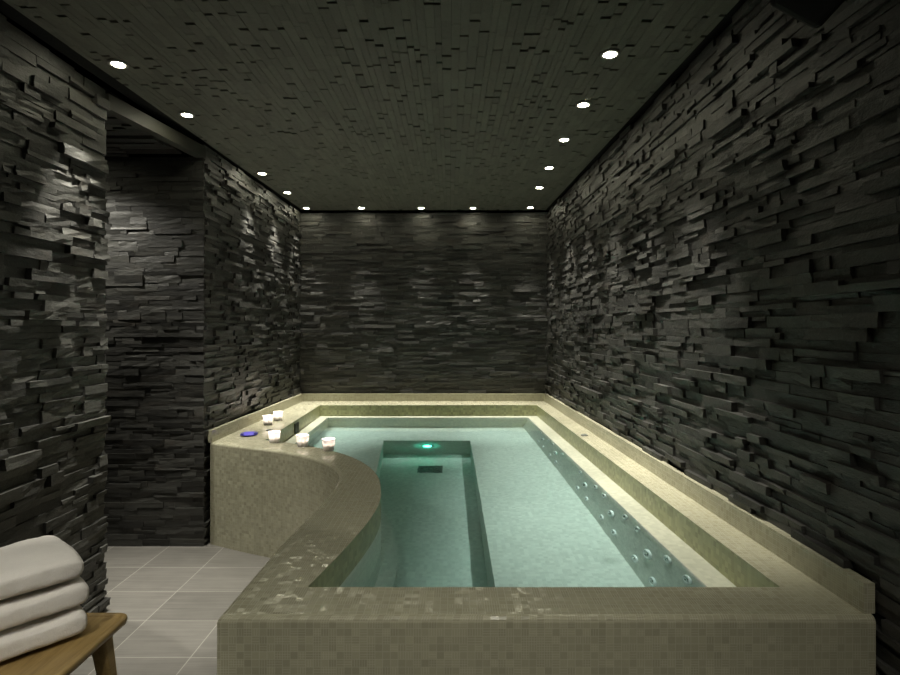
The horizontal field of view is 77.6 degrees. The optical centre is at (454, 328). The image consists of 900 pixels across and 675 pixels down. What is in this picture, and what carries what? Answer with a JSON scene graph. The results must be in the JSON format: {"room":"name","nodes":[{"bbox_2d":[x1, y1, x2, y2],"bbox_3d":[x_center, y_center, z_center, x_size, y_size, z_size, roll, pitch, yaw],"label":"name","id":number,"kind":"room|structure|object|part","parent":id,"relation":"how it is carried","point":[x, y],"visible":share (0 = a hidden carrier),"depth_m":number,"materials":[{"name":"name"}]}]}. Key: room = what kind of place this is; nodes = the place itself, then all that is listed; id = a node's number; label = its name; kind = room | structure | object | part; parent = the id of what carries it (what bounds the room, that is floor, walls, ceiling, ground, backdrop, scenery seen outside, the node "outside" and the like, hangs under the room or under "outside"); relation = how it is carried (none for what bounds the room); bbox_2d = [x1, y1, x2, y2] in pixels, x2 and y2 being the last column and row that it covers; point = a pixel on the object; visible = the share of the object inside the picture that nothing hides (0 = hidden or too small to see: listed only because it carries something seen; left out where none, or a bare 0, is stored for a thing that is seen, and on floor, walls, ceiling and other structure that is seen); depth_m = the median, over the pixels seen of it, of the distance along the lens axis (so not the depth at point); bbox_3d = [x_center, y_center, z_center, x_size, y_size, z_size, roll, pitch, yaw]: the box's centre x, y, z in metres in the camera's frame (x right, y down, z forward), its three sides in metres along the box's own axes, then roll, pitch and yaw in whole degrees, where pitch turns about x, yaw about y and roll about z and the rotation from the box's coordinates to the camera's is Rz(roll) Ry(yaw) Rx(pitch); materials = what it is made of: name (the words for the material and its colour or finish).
{"room":"spa pool room","nodes":[
{"label":"spa pool room","id":0,"kind":"room"},
{"bbox_2d":[0,13,110,612],"bbox_3d":[-1.858,0.107,1.710,0.154,2.706,2.418,0,0,0],"label":"wall","id":1,"kind":"structure","parent":0,"point":[54,168],"depth_m":2.52,"materials":[{"name":"stone"}]},
{"bbox_2d":[105,93,205,157],"bbox_3d":[-1.773,-1.189,3.348,0.061,0.078,0.873,0,0,8],"label":"trim","id":2,"kind":"structure","parent":1,"relation":"attached to","point":[119,109],"depth_m":3.27,"materials":[{"name":"paint"}]},
{"bbox_2d":[100,86,181,156],"bbox_3d":[-2.518,-1.210,3.343,1.365,0.111,0.846,0,0,0],"label":"ceiling","id":3,"kind":"structure","parent":0,"point":[123,139],"depth_m":3.47,"materials":[{"name":"stone"}]},
{"bbox_2d":[99,157,204,545],"bbox_3d":[-2.444,0.152,3.809,1.511,2.616,0.123,0,0,0],"label":"wall","id":4,"kind":"structure","parent":0,"point":[155,404],"depth_m":3.76,"materials":[{"name":"stone"}]},
{"bbox_2d":[70,542,269,674],"bbox_3d":[-1.000,1.510,2.500,4.600,0.100,7.600,0,0,0],"label":"floor","id":5,"kind":"structure","parent":0,"point":[173,599],"depth_m":3.01,"materials":[{"name":"tile"}]},
{"bbox_2d":[0,613,127,674],"bbox_3d":[-1.449,1.232,1.573,0.612,0.457,0.825,0,0,0],"label":"wooden bench","id":6,"kind":"object","parent":5,"relation":"on","point":[62,657],"visible":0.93,"depth_m":1.78,"materials":[{"name":"brown wood"}]},
{"bbox_2d":[0,605,86,661],"bbox_3d":[-1.480,0.955,1.750,0.332,0.097,0.500,0,0,40],"label":"folded towel","id":7,"kind":"object","parent":6,"relation":"on","point":[17,640],"visible":0.48,"depth_m":1.74,"materials":[{"name":"white fabric"}]},
{"bbox_2d":[0,576,88,630],"bbox_3d":[-1.478,0.864,1.753,0.332,0.096,0.500,0,0,39],"label":"folded towel","id":8,"kind":"object","parent":7,"relation":"on","point":[36,604],"visible":0.45,"depth_m":1.74,"materials":[{"name":"white fabric"}]},
{"bbox_2d":[0,535,83,599],"bbox_3d":[-1.487,0.771,1.742,0.332,0.096,0.500,0,0,40],"label":"folded towel","id":9,"kind":"object","parent":8,"relation":"on","point":[28,565],"visible":1,"depth_m":1.77,"materials":[{"name":"white fabric"}]},
{"bbox_3d":[-1.190,1.244,1.915,0.089,0.431,0.081,0,0,0],"label":"leg","id":10,"kind":"part","parent":6,"relation":"part of","materials":[{"name":"brown wood"}]},
{"bbox_2d":[208,393,875,674],"bbox_3d":[-0.307,1.236,3.747,2.888,1.097,4.683,0,0,0],"label":"plunge pool","id":11,"kind":"object","parent":5,"relation":"on","point":[768,603],"visible":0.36,"depth_m":1.64,"materials":[{"name":"beige stone"}]},
{"bbox_2d":[240,431,257,436],"bbox_3d":[-1.496,0.762,4.068,0.124,0.015,0.167,0,0,-14],"label":"oval dish","id":12,"kind":"object","parent":11,"relation":"on","point":[249,433],"visible":1,"depth_m":4.07,"materials":[{"name":"blue ceramic"}]},
{"bbox_2d":[263,415,272,424],"bbox_3d":[-1.503,0.733,4.501,0.083,0.075,0.083,0,0,0],"label":"candle holder","id":13,"kind":"object","parent":11,"relation":"on","point":[267,419],"visible":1,"depth_m":4.47,"materials":[{"name":"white glass"}]},
{"bbox_2d":[268,430,280,443],"bbox_3d":[-1.225,0.733,3.796,0.083,0.075,0.083,0,0,0],"label":"candle holder","id":14,"kind":"object","parent":11,"relation":"on","point":[274,436],"visible":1,"depth_m":3.77,"materials":[{"name":"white glass"}]},
{"bbox_2d":[273,411,282,420],"bbox_3d":[-1.490,0.733,4.713,0.083,0.075,0.083,0,0,0],"label":"candle holder","id":15,"kind":"object","parent":11,"relation":"on","point":[277,415],"visible":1,"depth_m":4.68,"materials":[{"name":"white glass"}]},
{"bbox_2d":[296,434,308,446],"bbox_3d":[-0.999,0.733,3.673,0.083,0.075,0.083,0,0,0],"label":"candle holder","id":16,"kind":"object","parent":11,"relation":"on","point":[302,439],"visible":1,"depth_m":3.64,"materials":[{"name":"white glass"}]},
{"bbox_2d":[322,437,334,450],"bbox_3d":[-0.802,0.733,3.552,0.083,0.075,0.083,0,0,0],"label":"candle holder","id":17,"kind":"object","parent":11,"relation":"on","point":[328,443],"visible":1,"depth_m":3.52,"materials":[{"name":"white glass"}]},
{"bbox_2d":[296,418,703,586],"bbox_3d":[-0.215,0.888,3.621,2.170,0.001,3.899,0,0,0],"label":"pool water","id":18,"kind":"object","parent":11,"relation":"in","point":[466,502],"visible":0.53,"depth_m":2.68,"materials":[{"name":"teal liquid"}]},
{"bbox_2d":[188,144,302,543],"bbox_3d":[-1.718,0.107,4.895,0.147,2.706,2.249,0,0,1],"label":"wall","id":19,"kind":"structure","parent":0,"point":[252,250],"depth_m":4.50,"materials":[{"name":"stone"}]},
{"bbox_2d":[0,0,746,210],"bbox_3d":[-0.315,-1.309,2.402,3.233,0.091,7.265,0,0,0],"label":"ceiling","id":20,"kind":"structure","parent":0,"point":[344,105],"depth_m":2.83,"materials":[{"name":"wood planks"}]},
{"bbox_2d":[107,59,128,68],"bbox_3d":[-1.600,-1.259,2.660,0.088,0.012,0.088,0,0,0],"label":"recessed light","id":21,"kind":"object","parent":20,"relation":"in","point":[116,63],"visible":1,"depth_m":2.65,"materials":[{"name":"beige"}]},
{"bbox_2d":[179,111,194,117],"bbox_3d":[-1.575,-1.259,3.290,0.088,0.012,0.088,0,0,0],"label":"recessed light","id":22,"kind":"object","parent":20,"relation":"in","point":[185,114],"visible":1,"depth_m":3.28,"materials":[{"name":"beige"}]},
{"bbox_2d":[256,171,267,174],"bbox_3d":[-1.560,-1.259,4.530,0.088,0.012,0.088,0,0,0],"label":"recessed light","id":23,"kind":"object","parent":20,"relation":"in","point":[258,172],"visible":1,"depth_m":4.52,"materials":[{"name":"beige"}]},
{"bbox_2d":[543,166,554,169],"bbox_3d":[0.735,-1.259,4.370,0.088,0.012,0.088,0,0,0],"label":"recessed light","id":24,"kind":"object","parent":20,"relation":"in","point":[544,167],"visible":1,"depth_m":4.35,"materials":[{"name":"beige"}]},
{"bbox_2d":[557,137,570,141],"bbox_3d":[0.725,-1.259,3.720,0.088,0.012,0.088,0,0,0],"label":"recessed light","id":25,"kind":"object","parent":20,"relation":"in","point":[561,139],"visible":1,"depth_m":3.71,"materials":[{"name":"beige"}]},
{"bbox_2d":[575,101,590,107],"bbox_3d":[0.720,-1.259,3.140,0.088,0.012,0.088,0,0,0],"label":"recessed light","id":26,"kind":"object","parent":20,"relation":"in","point":[581,104],"visible":1,"depth_m":3.13,"materials":[{"name":"beige"}]},
{"bbox_2d":[600,48,619,58],"bbox_3d":[0.710,-1.259,2.563,0.088,0.012,0.088,0,0,0],"label":"recessed light","id":27,"kind":"object","parent":20,"relation":"in","point":[611,53],"visible":1,"depth_m":2.55,"materials":[{"name":"beige"}]},
{"bbox_2d":[298,212,547,392],"bbox_3d":[-0.340,-0.279,6.045,2.718,1.934,0.138,0,0,0],"label":"wall","id":28,"kind":"structure","parent":0,"point":[423,302],"depth_m":6.00,"materials":[{"name":"stone"}]},
{"bbox_2d":[545,0,899,674],"bbox_3d":[1.124,0.107,3.261,0.147,2.706,5.522,0,0,-2],"label":"wall","id":29,"kind":"structure","parent":0,"point":[723,295],"depth_m":2.04,"materials":[{"name":"stone"}]},
{"bbox_2d":[770,0,844,27],"bbox_3d":[0.996,-0.975,1.493,0.287,0.321,0.265,0,0,0],"label":"loudspeaker","id":30,"kind":"object","parent":29,"relation":"attached to","point":[813,13],"visible":1,"depth_m":1.49,"materials":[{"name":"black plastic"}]}
]}

